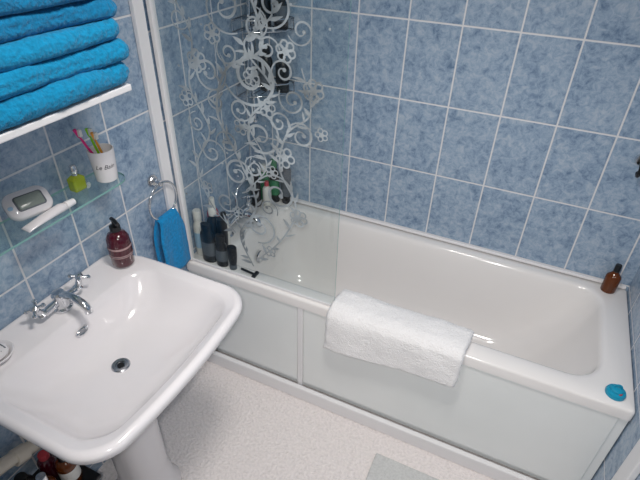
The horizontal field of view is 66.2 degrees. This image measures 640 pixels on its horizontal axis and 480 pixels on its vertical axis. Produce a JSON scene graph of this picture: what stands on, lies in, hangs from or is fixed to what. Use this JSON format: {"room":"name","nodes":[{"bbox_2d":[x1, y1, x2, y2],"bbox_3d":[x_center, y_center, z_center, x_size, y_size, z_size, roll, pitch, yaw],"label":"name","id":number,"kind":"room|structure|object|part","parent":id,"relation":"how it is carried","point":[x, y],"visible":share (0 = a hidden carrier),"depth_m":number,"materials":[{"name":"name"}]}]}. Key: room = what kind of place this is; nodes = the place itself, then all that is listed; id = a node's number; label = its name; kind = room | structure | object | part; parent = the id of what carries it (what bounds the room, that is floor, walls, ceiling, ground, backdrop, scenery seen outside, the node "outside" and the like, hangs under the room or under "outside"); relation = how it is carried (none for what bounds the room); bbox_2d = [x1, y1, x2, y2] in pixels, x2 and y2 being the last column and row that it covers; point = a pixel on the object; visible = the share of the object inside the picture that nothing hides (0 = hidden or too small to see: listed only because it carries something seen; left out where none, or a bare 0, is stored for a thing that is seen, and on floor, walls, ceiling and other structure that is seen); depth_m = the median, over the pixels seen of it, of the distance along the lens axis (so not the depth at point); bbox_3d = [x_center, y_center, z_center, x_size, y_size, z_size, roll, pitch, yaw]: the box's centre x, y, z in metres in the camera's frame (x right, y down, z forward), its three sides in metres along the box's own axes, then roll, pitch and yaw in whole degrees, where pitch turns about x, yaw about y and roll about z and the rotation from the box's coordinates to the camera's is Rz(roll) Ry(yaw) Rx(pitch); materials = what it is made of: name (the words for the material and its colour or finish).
{"room":"bathroom","nodes":[
{"label":"bathroom","id":0,"kind":"room"},
{"bbox_2d":[0,0,260,479],"bbox_3d":[-0.903,-0.090,1.214,0.100,2.450,2.700,16,38,19],"label":"wall","id":1,"kind":"structure","parent":0,"point":[40,265],"depth_m":1.62,"materials":[{"name":"tile"}]},
{"bbox_2d":[0,441,40,475],"bbox_3d":[-0.951,0.714,1.400,0.054,0.161,0.707,16,38,19],"label":"pipe","id":2,"kind":"object","parent":1,"relation":"attached to","point":[23,452],"visible":0.56,"depth_m":1.46,"materials":[{"name":"white plastic"}]},
{"bbox_2d":[0,172,124,255],"bbox_3d":[-0.759,-0.040,1.295,0.131,0.035,0.610,16,38,19],"label":"glass shelf","id":3,"kind":"object","parent":1,"relation":"attached to","point":[92,173],"visible":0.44,"depth_m":1.33,"materials":[{"name":"clear glass"}]},
{"bbox_2d":[2,185,52,220],"bbox_3d":[-0.759,-0.096,1.276,0.068,0.063,0.112,28,43,32],"label":"digital clock","id":4,"kind":"object","parent":3,"relation":"on","point":[32,201],"visible":0.99,"depth_m":1.26,"materials":[{"name":"white plastic"}]},
{"bbox_3d":[-0.750,-0.102,1.269,0.033,0.028,0.072,28,43,32],"label":"display frame","id":5,"kind":"part","parent":4,"relation":"part of","materials":[{"name":"plastic"}]},
{"bbox_2d":[21,198,75,232],"bbox_3d":[-0.709,-0.070,1.286,0.037,0.025,0.151,16,38,19],"label":"toothpaste tube","id":6,"kind":"object","parent":3,"relation":"on","point":[59,208],"visible":1,"depth_m":1.27,"materials":[{"name":"white plastic"}]},
{"bbox_2d":[67,164,86,192],"bbox_3d":[-0.695,-0.179,1.394,0.032,0.078,0.042,16,38,19],"label":"perfume bottle","id":7,"kind":"object","parent":3,"relation":"on","point":[76,182],"visible":1,"depth_m":1.39,"materials":[{"name":"green glass"}]},
{"bbox_2d":[86,143,117,182],"bbox_3d":[-0.635,-0.224,1.442,0.074,0.098,0.074,16,38,19],"label":"tumbler","id":8,"kind":"object","parent":3,"relation":"on","point":[104,166],"visible":0.96,"depth_m":1.42,"materials":[{"name":"white ceramic"}]},
{"bbox_2d":[72,129,92,152],"bbox_3d":[-0.651,-0.246,1.405,0.068,0.163,0.018,-27,44,-34],"label":"toothbrush","id":9,"kind":"object","parent":8,"relation":"in","point":[78,133],"visible":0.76,"depth_m":1.35,"materials":[{"name":"pink plastic"}]},
{"bbox_3d":[-0.649,-0.236,1.422,0.053,0.127,0.008,-28,45,-35],"label":"handle","id":10,"kind":"part","parent":9,"relation":"part of","materials":[{"name":"pink plastic"}]},
{"bbox_2d":[85,128,99,153],"bbox_3d":[-0.640,-0.251,1.417,0.038,0.155,0.018,-19,40,-27],"label":"toothbrush","id":11,"kind":"object","parent":8,"relation":"in","point":[88,131],"visible":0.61,"depth_m":1.39,"materials":[{"name":"green plastic"}]},
{"bbox_3d":[-0.640,-0.240,1.432,0.030,0.121,0.008,-22,41,-29],"label":"handle","id":12,"kind":"part","parent":11,"relation":"part of","materials":[{"name":"green plastic"}]},
{"bbox_2d":[90,132,102,152],"bbox_3d":[-0.626,-0.248,1.420,0.017,0.149,0.050,11,36,13],"label":"toothbrush","id":13,"kind":"object","parent":8,"relation":"in","point":[94,135],"visible":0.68,"depth_m":1.37,"materials":[{"name":"orange plastic"}]},
{"bbox_3d":[-0.629,-0.238,1.434,0.007,0.116,0.039,10,36,11],"label":"handle","id":14,"kind":"part","parent":13,"relation":"part of","materials":[{"name":"orange plastic"}]},
{"bbox_2d":[0,83,131,143],"bbox_3d":[-0.740,-0.175,1.009,0.283,0.134,0.720,16,38,19],"label":"towel shelf","id":15,"kind":"object","parent":1,"relation":"attached to","point":[8,134],"visible":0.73,"depth_m":1.04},
{"bbox_2d":[0,0,128,130],"bbox_3d":[-0.686,-0.361,0.942,0.292,0.240,0.598,16,38,19],"label":"folded towels","id":16,"kind":"object","parent":15,"relation":"on","point":[55,55],"visible":1,"depth_m":0.98,"materials":[{"name":"blue fabric"}]},
{"bbox_2d":[0,0,82,15],"bbox_3d":[-0.681,-0.448,0.900,0.281,0.049,0.550,16,38,19],"label":"towel","id":17,"kind":"object","parent":16,"relation":"on","point":[7,7],"depth_m":0.93,"materials":[{"name":"blue fabric"}]},
{"bbox_2d":[128,0,177,210],"bbox_3d":[-0.558,-0.657,1.528,0.017,1.855,0.045,16,38,19],"label":"trim","id":18,"kind":"structure","parent":1,"relation":"attached to","point":[136,6],"depth_m":1.64,"materials":[{"name":"white plastic"}]},
{"bbox_2d":[147,174,176,220],"bbox_3d":[-0.587,-0.157,1.801,0.047,0.176,0.154,16,38,19],"label":"towel ring","id":19,"kind":"object","parent":1,"relation":"attached to","point":[153,181],"visible":0.94,"depth_m":1.76,"materials":[{"name":"silver metal"}]},
{"bbox_2d":[154,208,190,268],"bbox_3d":[-0.578,0.005,1.912,0.060,0.261,0.145,16,38,19],"label":"hand towel","id":20,"kind":"object","parent":19,"relation":"hanging from","point":[170,235],"visible":0.96,"depth_m":1.88,"materials":[{"name":"blue fabric"}]},
{"bbox_2d":[97,350,539,479],"bbox_3d":[-0.106,1.167,1.636,1.922,0.050,2.900,16,38,19],"label":"floor","id":21,"kind":"structure","parent":0,"point":[224,424],"depth_m":2.05,"materials":[{"name":"white tile"}]},
{"bbox_2d":[33,465,100,479],"bbox_3d":[-0.893,0.962,1.590,0.200,0.299,0.380,16,38,19],"label":"storage rack","id":22,"kind":"object","parent":21,"relation":"on","point":[88,474],"visible":0.35,"depth_m":1.61,"materials":[{"name":"black plastic"}]},
{"bbox_2d":[14,472,34,479],"bbox_3d":[-0.902,0.760,1.509,0.060,0.120,0.060,16,38,19],"label":"bottle","id":23,"kind":"object","parent":22,"relation":"on","point":[21,475],"visible":0.99,"depth_m":1.48,"materials":[{"name":"black plastic"}]},
{"bbox_2d":[35,472,55,479],"bbox_3d":[-0.826,0.757,1.490,0.060,0.150,0.060,16,38,19],"label":"bottle","id":24,"kind":"object","parent":22,"relation":"on","point":[42,475],"visible":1,"depth_m":1.45,"materials":[{"name":"plastic"}]},
{"bbox_2d":[37,450,57,477],"bbox_3d":[-0.876,0.718,1.579,0.054,0.110,0.054,16,38,19],"label":"bottle","id":25,"kind":"object","parent":22,"relation":"on","point":[46,461],"visible":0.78,"depth_m":1.55,"materials":[{"name":"red plastic"}]},
{"bbox_2d":[55,457,82,479],"bbox_3d":[-0.801,0.717,1.556,0.061,0.140,0.061,16,38,19],"label":"bottle","id":26,"kind":"object","parent":22,"relation":"on","point":[66,471],"visible":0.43,"depth_m":1.53,"materials":[{"name":"glass"}]},
{"bbox_2d":[0,255,241,479],"bbox_3d":[-0.591,0.609,1.610,0.564,0.865,0.642,16,38,19],"label":"basin","id":27,"kind":"object","parent":21,"relation":"on","point":[93,388],"visible":0.96,"depth_m":1.41,"materials":[{"name":"white ceramic"}]},
{"bbox_2d":[0,340,13,364],"bbox_3d":[-0.849,0.294,1.279,0.092,0.030,0.092,16,38,19],"label":"soap dish","id":28,"kind":"object","parent":27,"relation":"on","point":[6,347],"visible":1,"depth_m":1.28,"materials":[{"name":"white ceramic"}]},
{"bbox_2d":[23,271,92,318],"bbox_3d":[-0.712,0.179,1.407,0.149,0.074,0.201,16,38,19],"label":"mixer tap","id":29,"kind":"object","parent":27,"relation":"on","point":[63,300],"visible":1,"depth_m":1.40,"materials":[{"name":"silver metal"}]},
{"bbox_3d":[-0.783,0.197,1.367,0.030,0.053,0.041,16,38,19],"label":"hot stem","id":30,"kind":"part","parent":29,"relation":"part of","materials":[{"name":"silver metal"}]},
{"bbox_3d":[-0.701,0.173,1.397,0.126,0.052,0.023,16,38,19],"label":"spout","id":31,"kind":"part","parent":29,"relation":"part of","materials":[{"name":"silver metal"}]},
{"bbox_3d":[-0.725,0.125,1.470,0.030,0.053,0.041,16,38,19],"label":"cold stem","id":32,"kind":"part","parent":29,"relation":"part of","materials":[{"name":"silver metal"}]},
{"bbox_2d":[105,217,134,267],"bbox_3d":[-0.644,0.001,1.566,0.075,0.174,0.075,16,38,19],"label":"soap dispenser","id":33,"kind":"object","parent":27,"relation":"on","point":[119,244],"visible":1,"depth_m":1.55,"materials":[{"name":"red plastic"}]},
{"bbox_2d":[366,453,438,479],"bbox_3d":[0.329,1.083,1.716,0.485,0.013,0.572,16,38,19],"label":"bath mat","id":34,"kind":"object","parent":21,"relation":"on","point":[382,467],"visible":1,"depth_m":1.94,"materials":[{"name":"grey fabric"}]},
{"bbox_2d":[186,199,634,479],"bbox_3d":[0.333,0.356,2.198,1.718,0.520,0.650,16,38,19],"label":"bathtub","id":35,"kind":"object","parent":21,"relation":"on","point":[528,396],"visible":0.77,"depth_m":2.05,"materials":[{"name":"white ceramic"}]},
{"bbox_2d":[192,208,202,254],"bbox_3d":[-0.510,-0.035,2.077,0.047,0.215,0.047,16,38,19],"label":"shampoo bottle","id":36,"kind":"object","parent":35,"relation":"on","point":[197,218],"visible":0.77,"depth_m":2.04,"materials":[{"name":"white plastic"}]},
{"bbox_2d":[200,222,216,262],"bbox_3d":[-0.467,0.009,2.043,0.065,0.185,0.036,16,38,19],"label":"shampoo bottle","id":37,"kind":"object","parent":35,"relation":"on","point":[207,237],"visible":0.99,"depth_m":2.02,"materials":[{"name":"black plastic"}]},
{"bbox_2d":[207,204,217,241],"bbox_3d":[-0.447,-0.044,2.075,0.058,0.235,0.052,16,38,19],"label":"shampoo bottle","id":38,"kind":"object","parent":35,"relation":"on","point":[211,219],"visible":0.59,"depth_m":2.03,"materials":[{"name":"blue plastic"}]},
{"bbox_2d":[207,196,218,217],"bbox_3d":[-0.462,-0.085,2.136,0.050,0.230,0.050,16,38,19],"label":"shampoo bottle","id":39,"kind":"object","parent":35,"relation":"on","point":[211,198],"visible":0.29,"depth_m":2.07,"materials":[{"name":"white plastic"}]},
{"bbox_2d":[215,233,228,266],"bbox_3d":[-0.408,0.042,2.030,0.055,0.150,0.036,16,38,19],"label":"shampoo bottle","id":40,"kind":"object","parent":35,"relation":"on","point":[220,245],"visible":0.99,"depth_m":2.01,"materials":[{"name":"black plastic"}]},
{"bbox_2d":[216,216,227,245],"bbox_3d":[-0.404,-0.006,2.054,0.045,0.200,0.038,16,38,19],"label":"tube","id":41,"kind":"object","parent":35,"relation":"on","point":[221,224],"visible":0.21,"depth_m":2.00,"materials":[{"name":"black plastic"}]},
{"bbox_2d":[220,211,230,244],"bbox_3d":[-0.415,-0.046,2.136,0.042,0.170,0.042,16,38,19],"label":"shampoo bottle","id":42,"kind":"object","parent":35,"relation":"on","point":[222,212],"visible":0.22,"depth_m":2.12,"materials":[{"name":"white plastic"}]},
{"bbox_2d":[227,245,236,269],"bbox_3d":[-0.360,0.072,2.023,0.043,0.110,0.033,16,38,19],"label":"tube","id":43,"kind":"object","parent":35,"relation":"on","point":[231,249],"visible":1,"depth_m":2.00,"materials":[{"name":"black plastic"}]},
{"bbox_2d":[224,0,261,237],"bbox_3d":[-0.300,-0.670,1.940,0.170,1.418,0.362,16,38,19],"label":"shower","id":44,"kind":"object","parent":35,"relation":"on","point":[247,209],"visible":0.7,"depth_m":2.23,"materials":[{"name":"silver metal"}]},
{"bbox_3d":[-0.342,-0.193,2.329,0.030,0.050,0.030,16,38,19],"label":"valve stem","id":45,"kind":"part","parent":44,"relation":"part of","materials":[{"name":"silver metal"}]},
{"bbox_3d":[-0.326,-0.099,2.264,0.132,0.064,0.026,16,38,19],"label":"bath spout","id":46,"kind":"part","parent":44,"relation":"part of","materials":[{"name":"silver metal"}]},
{"bbox_3d":[-0.288,-0.952,1.959,0.018,0.980,0.018,16,38,19],"label":"riser rail","id":47,"kind":"part","parent":44,"relation":"part of","materials":[{"name":"silver metal"}]},
{"bbox_3d":[-0.329,0.377,2.164,0.515,0.445,0.006,16,38,19],"label":"panel","id":48,"kind":"part","parent":35,"relation":"part of","materials":[{"name":"white plastic"}]},
{"bbox_2d":[145,0,350,305],"bbox_3d":[-0.232,-0.428,1.559,0.671,1.468,0.024,16,38,19],"label":"screen","id":49,"kind":"object","parent":35,"relation":"on","point":[150,4],"visible":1,"depth_m":1.58,"materials":[{"name":"clear glass"}]},
{"bbox_3d":[-0.231,-0.432,1.556,0.668,1.458,0.004,16,38,19],"label":"glass pane","id":50,"kind":"part","parent":49,"relation":"part of","materials":[{"name":"clear glass"}]},
{"bbox_2d":[241,268,258,277],"bbox_3d":[-0.295,0.133,2.024,0.080,0.013,0.040,16,38,19],"label":"razor","id":51,"kind":"object","parent":35,"relation":"on","point":[254,274],"visible":1,"depth_m":2.02,"materials":[{"name":"black plastic"}]},
{"bbox_3d":[-0.299,0.130,2.028,0.067,0.012,0.011,21,40,25],"label":"handle","id":52,"kind":"part","parent":51,"relation":"part of","materials":[{"name":"black plastic"}]},
{"bbox_2d":[251,173,261,206],"bbox_3d":[-0.316,-0.248,2.424,0.048,0.170,0.048,16,38,19],"label":"bottle","id":53,"kind":"object","parent":35,"relation":"on","point":[258,185],"visible":0.53,"depth_m":2.41,"materials":[{"name":"black plastic"}]},
{"bbox_2d":[259,163,268,199],"bbox_3d":[-0.279,-0.294,2.472,0.056,0.190,0.045,16,38,19],"label":"bottle","id":54,"kind":"object","parent":35,"relation":"on","point":[263,164],"visible":0.44,"depth_m":2.44,"materials":[{"name":"green plastic"}]},
{"bbox_2d":[262,180,271,205],"bbox_3d":[-0.264,-0.234,2.441,0.044,0.130,0.044,16,38,19],"label":"bottle","id":55,"kind":"object","parent":35,"relation":"on","point":[266,187],"visible":0.86,"depth_m":2.42,"materials":[{"name":"white plastic"}]},
{"bbox_2d":[269,158,279,201],"bbox_3d":[-0.228,-0.297,2.444,0.053,0.230,0.042,16,38,19],"label":"bottle","id":56,"kind":"object","parent":35,"relation":"on","point":[275,192],"visible":0.7,"depth_m":2.44,"materials":[{"name":"green plastic"}]},
{"bbox_2d":[280,167,290,203],"bbox_3d":[-0.170,-0.270,2.443,0.059,0.190,0.038,16,38,19],"label":"tube","id":57,"kind":"object","parent":35,"relation":"on","point":[286,173],"visible":0.58,"depth_m":2.42,"materials":[{"name":"black plastic"}]},
{"bbox_2d":[207,351,534,479],"bbox_3d":[0.182,0.762,2.109,1.680,0.074,0.023,16,38,19],"label":"trim","id":58,"kind":"structure","parent":35,"relation":"attached to","point":[495,471],"depth_m":2.08,"materials":[{"name":"white plastic"}]},
{"bbox_2d":[323,289,473,387],"bbox_3d":[0.286,0.363,1.847,0.528,0.209,0.196,16,38,19],"label":"bath towel","id":59,"kind":"object","parent":35,"relation":"on","point":[360,326],"visible":1,"depth_m":1.78,"materials":[{"name":"white fabric"}]},
{"bbox_3d":[0.442,0.600,1.882,1.125,0.445,0.006,16,38,19],"label":"panel","id":60,"kind":"part","parent":35,"relation":"part of","materials":[{"name":"white plastic"}]},
{"bbox_2d":[600,263,621,293],"bbox_3d":[1.170,0.150,1.958,0.056,0.130,0.050,16,38,19],"label":"oil bottle","id":61,"kind":"object","parent":35,"relation":"on","point":[612,279],"visible":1,"depth_m":1.95,"materials":[{"name":"brown glass"}]},
{"bbox_2d":[605,384,625,400],"bbox_3d":[0.949,0.476,1.566,0.062,0.044,0.062,16,38,19],"label":"plug","id":62,"kind":"object","parent":35,"relation":"on","point":[616,392],"visible":1,"depth_m":1.56,"materials":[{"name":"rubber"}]},
{"bbox_2d":[254,0,639,291],"bbox_3d":[0.513,-0.576,1.955,1.922,2.450,0.100,16,38,19],"label":"wall","id":63,"kind":"structure","parent":0,"point":[508,127],"depth_m":1.93,"materials":[{"name":"tile"}]},
{"bbox_2d":[231,0,294,97],"bbox_3d":[-0.229,-0.828,2.005,0.194,0.473,0.174,16,38,19],"label":"shower caddy","id":64,"kind":"object","parent":63,"relation":"attached to","point":[253,12],"visible":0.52,"depth_m":2.05,"materials":[{"name":"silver metal"}]},
{"bbox_3d":[-0.279,-0.896,2.097,0.008,0.470,0.008,16,38,19],"label":"post","id":65,"kind":"part","parent":64,"relation":"part of","materials":[{"name":"silver metal"}]},
{"bbox_2d":[256,0,270,27],"bbox_3d":[-0.228,-0.956,1.969,0.062,0.190,0.053,16,38,19],"label":"bottle","id":66,"kind":"object","parent":64,"relation":"in","point":[267,3],"visible":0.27,"depth_m":1.96,"materials":[{"name":"black plastic"}]},
{"bbox_2d":[259,46,272,90],"bbox_3d":[-0.234,-0.744,2.120,0.063,0.190,0.053,16,38,19],"label":"bottle","id":67,"kind":"object","parent":64,"relation":"in","point":[268,60],"visible":0.45,"depth_m":2.10,"materials":[{"name":"black plastic"}]},
{"bbox_2d":[274,0,287,29],"bbox_3d":[-0.156,-0.933,1.962,0.061,0.165,0.049,16,38,19],"label":"bottle","id":68,"kind":"object","parent":64,"relation":"in","point":[282,11],"visible":0.63,"depth_m":1.96,"materials":[{"name":"black plastic"}]},
{"bbox_2d":[275,50,288,92],"bbox_3d":[-0.162,-0.723,2.111,0.060,0.170,0.048,16,38,19],"label":"bottle","id":69,"kind":"object","parent":64,"relation":"in","point":[283,88],"visible":0.56,"depth_m":2.10,"materials":[{"name":"black plastic"}]},
{"bbox_2d":[290,198,625,288],"bbox_3d":[0.474,-0.028,2.282,1.702,0.012,0.011,16,38,19],"label":"trim","id":70,"kind":"structure","parent":63,"relation":"attached to","point":[298,201],"depth_m":2.22,"materials":[{"name":"white plastic"}]},
{"bbox_2d":[634,154,639,177],"bbox_3d":[1.123,-0.257,1.721,0.044,0.074,0.062,16,38,19],"label":"wall hook","id":71,"kind":"object","parent":63,"relation":"attached to","point":[637,158],"visible":1,"depth_m":1.73,"materials":[{"name":"silver metal"}]},
{"bbox_3d":[1.134,-0.282,1.731,0.044,0.044,0.012,16,38,19],"label":"plate","id":72,"kind":"part","parent":71,"relation":"part of","materials":[{"name":"silver metal"}]},
{"bbox_2d":[591,266,639,479],"bbox_3d":[0.749,0.387,0.610,0.100,2.450,2.700,16,38,19],"label":"wall","id":73,"kind":"structure","parent":0,"point":[629,437],"depth_m":1.64,"materials":[{"name":"tile"}]},
{"bbox_2d":[612,439,639,479],"bbox_3d":[0.911,0.242,1.122,0.019,2.099,0.070,16,38,19],"label":"trim","id":74,"kind":"structure","parent":73,"relation":"attached to","point":[630,468],"depth_m":1.40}
]}

